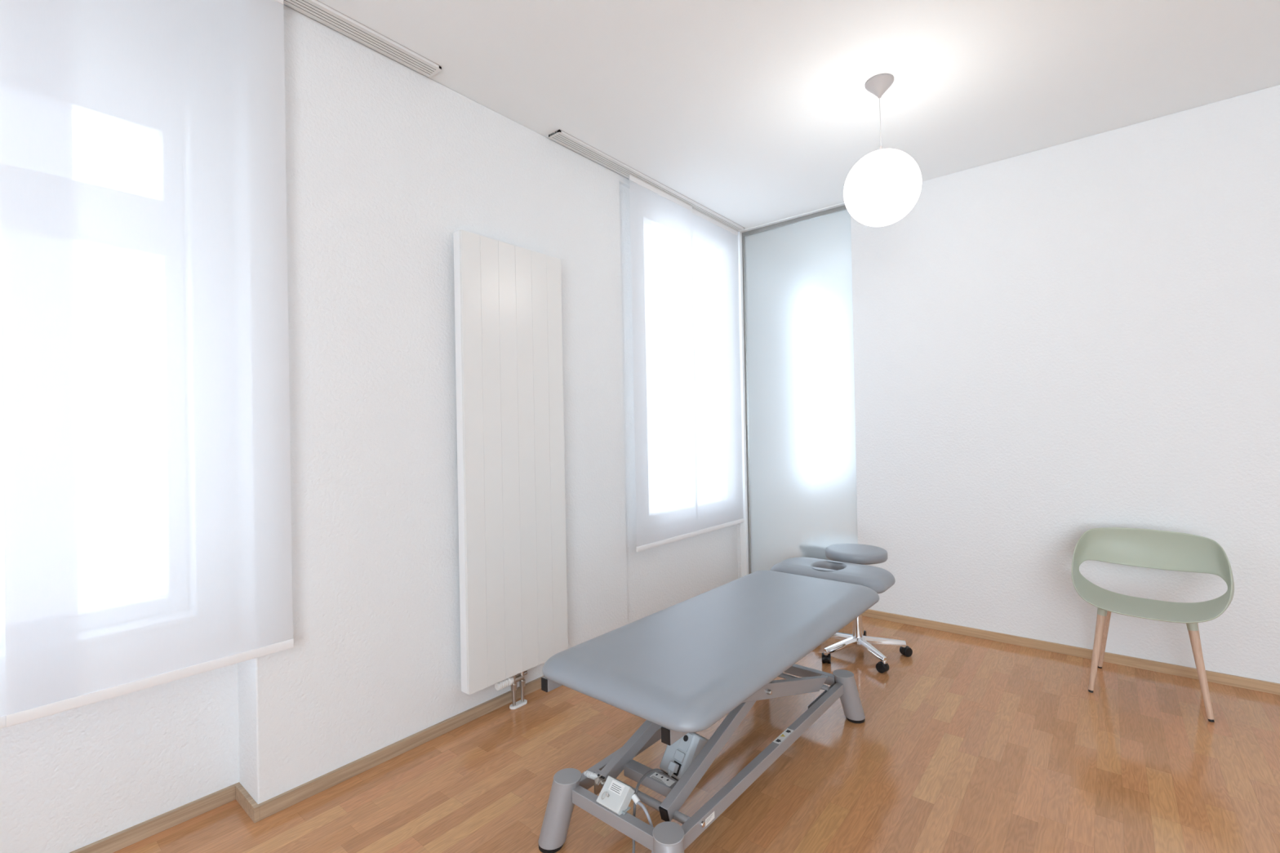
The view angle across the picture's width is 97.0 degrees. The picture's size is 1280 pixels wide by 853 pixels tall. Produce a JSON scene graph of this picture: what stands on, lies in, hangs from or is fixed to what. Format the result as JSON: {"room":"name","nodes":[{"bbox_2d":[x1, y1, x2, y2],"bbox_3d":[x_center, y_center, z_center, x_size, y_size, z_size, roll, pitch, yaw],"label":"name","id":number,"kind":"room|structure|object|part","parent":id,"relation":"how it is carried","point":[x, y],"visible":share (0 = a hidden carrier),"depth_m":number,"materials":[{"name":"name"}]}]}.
{"room":"examination room","nodes":[
{"label":"examination room","id":0,"kind":"room"},
{"bbox_2d":[0,4,742,852],"bbox_3d":[-0.004,-0.104,3.895,0.450,2.861,11.400,-1,0,40],"label":"wall","id":1,"kind":"structure","parent":0,"point":[385,161],"depth_m":2.27,"materials":[{"name":"white paint"}]},
{"bbox_2d":[69,675,544,852],"bbox_3d":[-1.352,1.315,2.013,0.216,0.050,6.561,-1,0,40],"label":"baseboard","id":2,"kind":"structure","parent":1,"relation":"attached to","point":[113,843],"depth_m":2.02,"materials":[{"name":"brown wood"}]},
{"bbox_2d":[453,229,568,710],"bbox_3d":[-0.612,0.234,2.718,0.100,2.192,0.585,-1,0,40],"label":"radiator","id":3,"kind":"object","parent":1,"relation":"attached to","point":[508,330],"visible":0.98,"depth_m":2.64,"materials":[{"name":"white metal"}]},
{"bbox_2d":[113,616,1279,852],"bbox_3d":[2.309,1.309,1.996,5.920,0.080,11.400,-1,0,40],"label":"floor","id":4,"kind":"structure","parent":0,"point":[965,744],"depth_m":2.11,"materials":[{"name":"brown wood"}]},
{"bbox_2d":[537,557,895,852],"bbox_3d":[0.457,1.019,2.309,0.645,0.580,2.012,-1,-1,40],"label":"table","id":5,"kind":"object","parent":4,"relation":"on","point":[685,666],"visible":1,"depth_m":1.86,"materials":[{"name":"grey leather"}]},
{"bbox_3d":[0.160,0.834,2.392,0.030,0.042,1.448,-1,-1,40],"label":"pad rail","id":6,"kind":"part","parent":5,"relation":"part of","materials":[{"name":"silver metal"}]},
{"bbox_3d":[-0.254,1.208,1.787,0.137,0.191,0.083,-1,0,-12],"label":"leg","id":7,"kind":"part","parent":5,"relation":"part of","materials":[{"name":"silver metal"}]},
{"bbox_3d":[0.183,1.155,2.275,0.030,0.042,1.200,-1,-1,40],"label":"rail","id":8,"kind":"part","parent":5,"relation":"part of","materials":[{"name":"silver metal"}]},
{"bbox_3d":[-0.075,1.123,1.684,0.106,0.007,0.034,-1,-1,40],"label":"mounting plate","id":9,"kind":"part","parent":5,"relation":"part of","materials":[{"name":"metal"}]},
{"bbox_3d":[0.192,0.979,2.175,0.030,0.338,0.978,-1,-1,40],"label":"lift arm","id":10,"kind":"part","parent":5,"relation":"part of","materials":[{"name":"silver metal"}]},
{"bbox_3d":[-0.002,1.142,1.750,0.371,0.024,0.024,-1,-1,40],"label":"pivot rod","id":11,"kind":"part","parent":5,"relation":"part of","materials":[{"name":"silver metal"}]},
{"bbox_3d":[0.078,1.200,1.505,0.083,0.191,0.137,-1,0,3],"label":"leg","id":12,"kind":"part","parent":5,"relation":"part of","materials":[{"name":"silver metal"}]},
{"bbox_3d":[0.539,0.825,2.069,0.030,0.042,1.448,-1,-1,40],"label":"pad rail","id":13,"kind":"part","parent":5,"relation":"part of","materials":[{"name":"silver metal"}]},
{"bbox_2d":[673,760,681,776],"bbox_3d":[0.118,1.128,1.866,0.032,0.036,0.005,-2,-35,48],"label":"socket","id":14,"kind":"object","parent":5,"relation":"attached to","point":[677,771],"depth_m":1.85,"materials":[{"name":"plastic"}]},
{"bbox_2d":[678,733,693,752],"bbox_3d":[0.153,1.056,1.898,0.040,0.057,0.005,-2,-35,48],"label":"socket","id":15,"kind":"object","parent":5,"relation":"attached to","point":[683,745],"depth_m":1.89,"materials":[{"name":"grey plastic"}]},
{"bbox_2d":[683,735,688,742],"bbox_3d":[0.154,1.047,1.899,0.019,0.019,0.002,-2,-35,48],"label":"socket","id":16,"kind":"object","parent":5,"relation":"attached to","point":[686,738],"depth_m":1.90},
{"bbox_3d":[0.382,0.975,2.013,0.030,0.338,0.978,-1,-1,40],"label":"lift arm","id":17,"kind":"part","parent":5,"relation":"part of","materials":[{"name":"silver metal"}]},
{"bbox_3d":[0.385,0.772,2.231,0.645,0.072,1.524,-1,-1,40],"label":"mattress","id":18,"kind":"part","parent":5,"relation":"part of","materials":[{"name":"grey leather"}]},
{"bbox_3d":[0.488,1.147,2.016,0.030,0.042,1.200,-1,-1,40],"label":"rail","id":19,"kind":"part","parent":5,"relation":"part of","materials":[{"name":"silver metal"}]},
{"bbox_3d":[0.490,0.958,2.094,0.028,0.317,0.964,-1,-1,40],"label":"lift arm","id":20,"kind":"part","parent":5,"relation":"part of","materials":[{"name":"silver metal"}]},
{"bbox_3d":[0.658,1.118,2.527,0.371,0.021,0.021,-1,-1,40],"label":"pivot rod","id":21,"kind":"part","parent":5,"relation":"part of","materials":[{"name":"silver metal"}]},
{"bbox_3d":[0.926,1.190,2.504,0.137,0.191,0.083,-1,0,-12],"label":"leg","id":22,"kind":"part","parent":5,"relation":"part of","materials":[{"name":"silver metal"}]},
{"bbox_2d":[822,543,912,673],"bbox_3d":[1.230,0.997,3.249,0.544,0.602,0.535,-1,0,40],"label":"stool","id":23,"kind":"object","parent":4,"relation":"on","point":[856,553],"visible":0.88,"depth_m":3.16,"materials":[{"name":"grey leather"}]},
{"bbox_3d":[1.120,1.223,3.157,0.250,0.054,0.052,-1,0,-28],"label":"star arm","id":24,"kind":"part","parent":23,"relation":"part of","materials":[{"name":"silver metal"}]},
{"bbox_3d":[1.141,1.224,3.317,0.250,0.054,0.052,-1,-1,44],"label":"star arm","id":25,"kind":"part","parent":23,"relation":"part of","materials":[{"name":"silver metal"}]},
{"bbox_3d":[1.231,0.725,3.226,0.332,0.057,0.332,-1,0,40],"label":"seat","id":26,"kind":"part","parent":23,"relation":"part of","materials":[{"name":"grey leather"}]},
{"bbox_3d":[1.265,1.220,3.088,0.052,0.054,0.250,-1,0,-10],"label":"star arm","id":27,"kind":"part","parent":23,"relation":"part of","materials":[{"name":"silver metal"}]},
{"bbox_3d":[1.376,1.218,3.204,0.250,0.054,0.052,-1,0,8],"label":"star arm","id":28,"kind":"part","parent":23,"relation":"part of","materials":[{"name":"silver metal"}]},
{"bbox_2d":[1071,527,1234,722],"bbox_3d":[2.403,0.897,2.679,0.579,0.754,0.503,-1,-1,45],"label":"armchair","id":29,"kind":"object","parent":4,"relation":"on","point":[1134,547],"visible":1,"depth_m":2.74,"materials":[{"name":"green plastic"}]},
{"bbox_3d":[2.198,1.068,2.719,0.089,0.398,0.035,-1,0,7],"label":"leg","id":30,"kind":"part","parent":29,"relation":"part of","materials":[{"name":"brown wood"}]},
{"bbox_3d":[2.397,1.065,2.924,0.035,0.402,0.153,-1,0,16],"label":"leg","id":31,"kind":"part","parent":29,"relation":"part of","materials":[{"name":"brown wood"}]},
{"bbox_3d":[2.447,1.062,2.472,0.035,0.398,0.093,-1,0,-8],"label":"leg","id":32,"kind":"part","parent":29,"relation":"part of","materials":[{"name":"brown wood"}]},
{"bbox_2d":[283,0,1279,229],"bbox_3d":[2.163,-1.639,2.089,6.150,0.100,11.400,-1,0,40],"label":"ceiling","id":33,"kind":"structure","parent":0,"point":[757,113],"depth_m":2.49,"materials":[{"name":"white paint"}]},
{"bbox_2d":[283,0,441,77],"bbox_3d":[-1.695,-1.512,1.435,0.086,0.013,2.577,-1,0,40],"label":"track","id":34,"kind":"object","parent":33,"relation":"attached to","point":[317,10],"visible":1,"depth_m":2.19,"materials":[{"name":"white metal"}]},
{"bbox_2d":[0,216,6,728],"bbox_3d":[-1.795,-0.362,1.321,0.009,2.284,0.676,-1,0,40],"label":"sheer curtain","id":35,"kind":"object","parent":34,"relation":"hanging from","point":[2,630],"visible":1,"depth_m":1.47,"materials":[{"name":"white fabric"}]},
{"bbox_2d":[0,0,293,727],"bbox_3d":[-1.443,-0.368,1.722,0.009,2.280,0.668,-1,0,40],"label":"sheer curtain","id":36,"kind":"object","parent":34,"relation":"hanging from","point":[145,340],"visible":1,"depth_m":1.68,"materials":[{"name":"white fabric"}]},
{"bbox_2d":[548,128,745,231],"bbox_3d":[0.169,-1.533,3.689,0.086,0.013,1.937,-1,0,40],"label":"track","id":37,"kind":"object","parent":33,"relation":"attached to","point":[559,135],"visible":0.99,"depth_m":3.37,"materials":[{"name":"white metal"}]},
{"bbox_2d":[629,174,698,551],"bbox_3d":[0.171,-0.386,3.674,0.009,2.281,0.666,-1,0,40],"label":"sheer curtain","id":38,"kind":"object","parent":37,"relation":"hanging from","point":[661,224],"visible":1,"depth_m":3.65,"materials":[{"name":"white fabric"}]},
{"bbox_2d":[692,208,743,534],"bbox_3d":[0.574,-0.388,4.187,0.009,2.285,0.682,-1,0,40],"label":"sheer curtain","id":39,"kind":"object","parent":37,"relation":"hanging from","point":[715,244],"visible":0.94,"depth_m":4.18,"materials":[{"name":"white fabric"}]},
{"bbox_2d":[843,73,921,226],"bbox_3d":[1.092,-1.240,2.565,0.326,0.650,0.326,-1,0,40],"label":"pendant lamp","id":40,"kind":"object","parent":33,"relation":"hanging from","point":[883,186],"visible":1,"depth_m":2.46,"materials":[{"name":"white glass"}]},
{"bbox_3d":[1.090,-1.380,2.566,0.003,0.238,0.003,-1,0,40],"label":"cord","id":41,"kind":"part","parent":40,"relation":"part of","materials":[{"name":"white plastic"}]},
{"bbox_3d":[1.095,-1.078,2.564,0.326,0.326,0.326,-1,0,40],"label":"lamp shade","id":42,"kind":"part","parent":40,"relation":"part of","materials":[{"name":"white glass"}]},
{"bbox_2d":[850,84,1279,684],"bbox_3d":[3.332,-0.179,2.468,4.688,2.861,0.130,-1,0,40],"label":"wall","id":43,"kind":"structure","parent":0,"point":[1053,345],"depth_m":3.12,"materials":[{"name":"white paint"}]},
{"bbox_2d":[737,202,844,577],"bbox_3d":[1.175,-0.125,4.251,0.915,2.861,0.130,-1,0,40],"label":"trim","id":44,"kind":"structure","parent":43,"relation":"attached to","point":[744,526],"depth_m":4.47,"materials":[{"name":"white brushed steel"}]},
{"bbox_2d":[742,204,857,573],"bbox_3d":[1.190,-0.123,4.225,0.900,2.857,0.032,-1,0,40],"label":"glass panel","id":45,"kind":"object","parent":43,"relation":"attached to","point":[802,493],"depth_m":4.22,"materials":[{"name":"glass"}]},
{"bbox_2d":[862,608,1279,695],"bbox_3d":[3.312,1.227,2.402,4.688,0.050,0.016,-1,0,40],"label":"baseboard","id":46,"kind":"structure","parent":43,"relation":"attached to","point":[1160,667],"depth_m":3.12,"materials":[{"name":"brown wood"}]}
]}

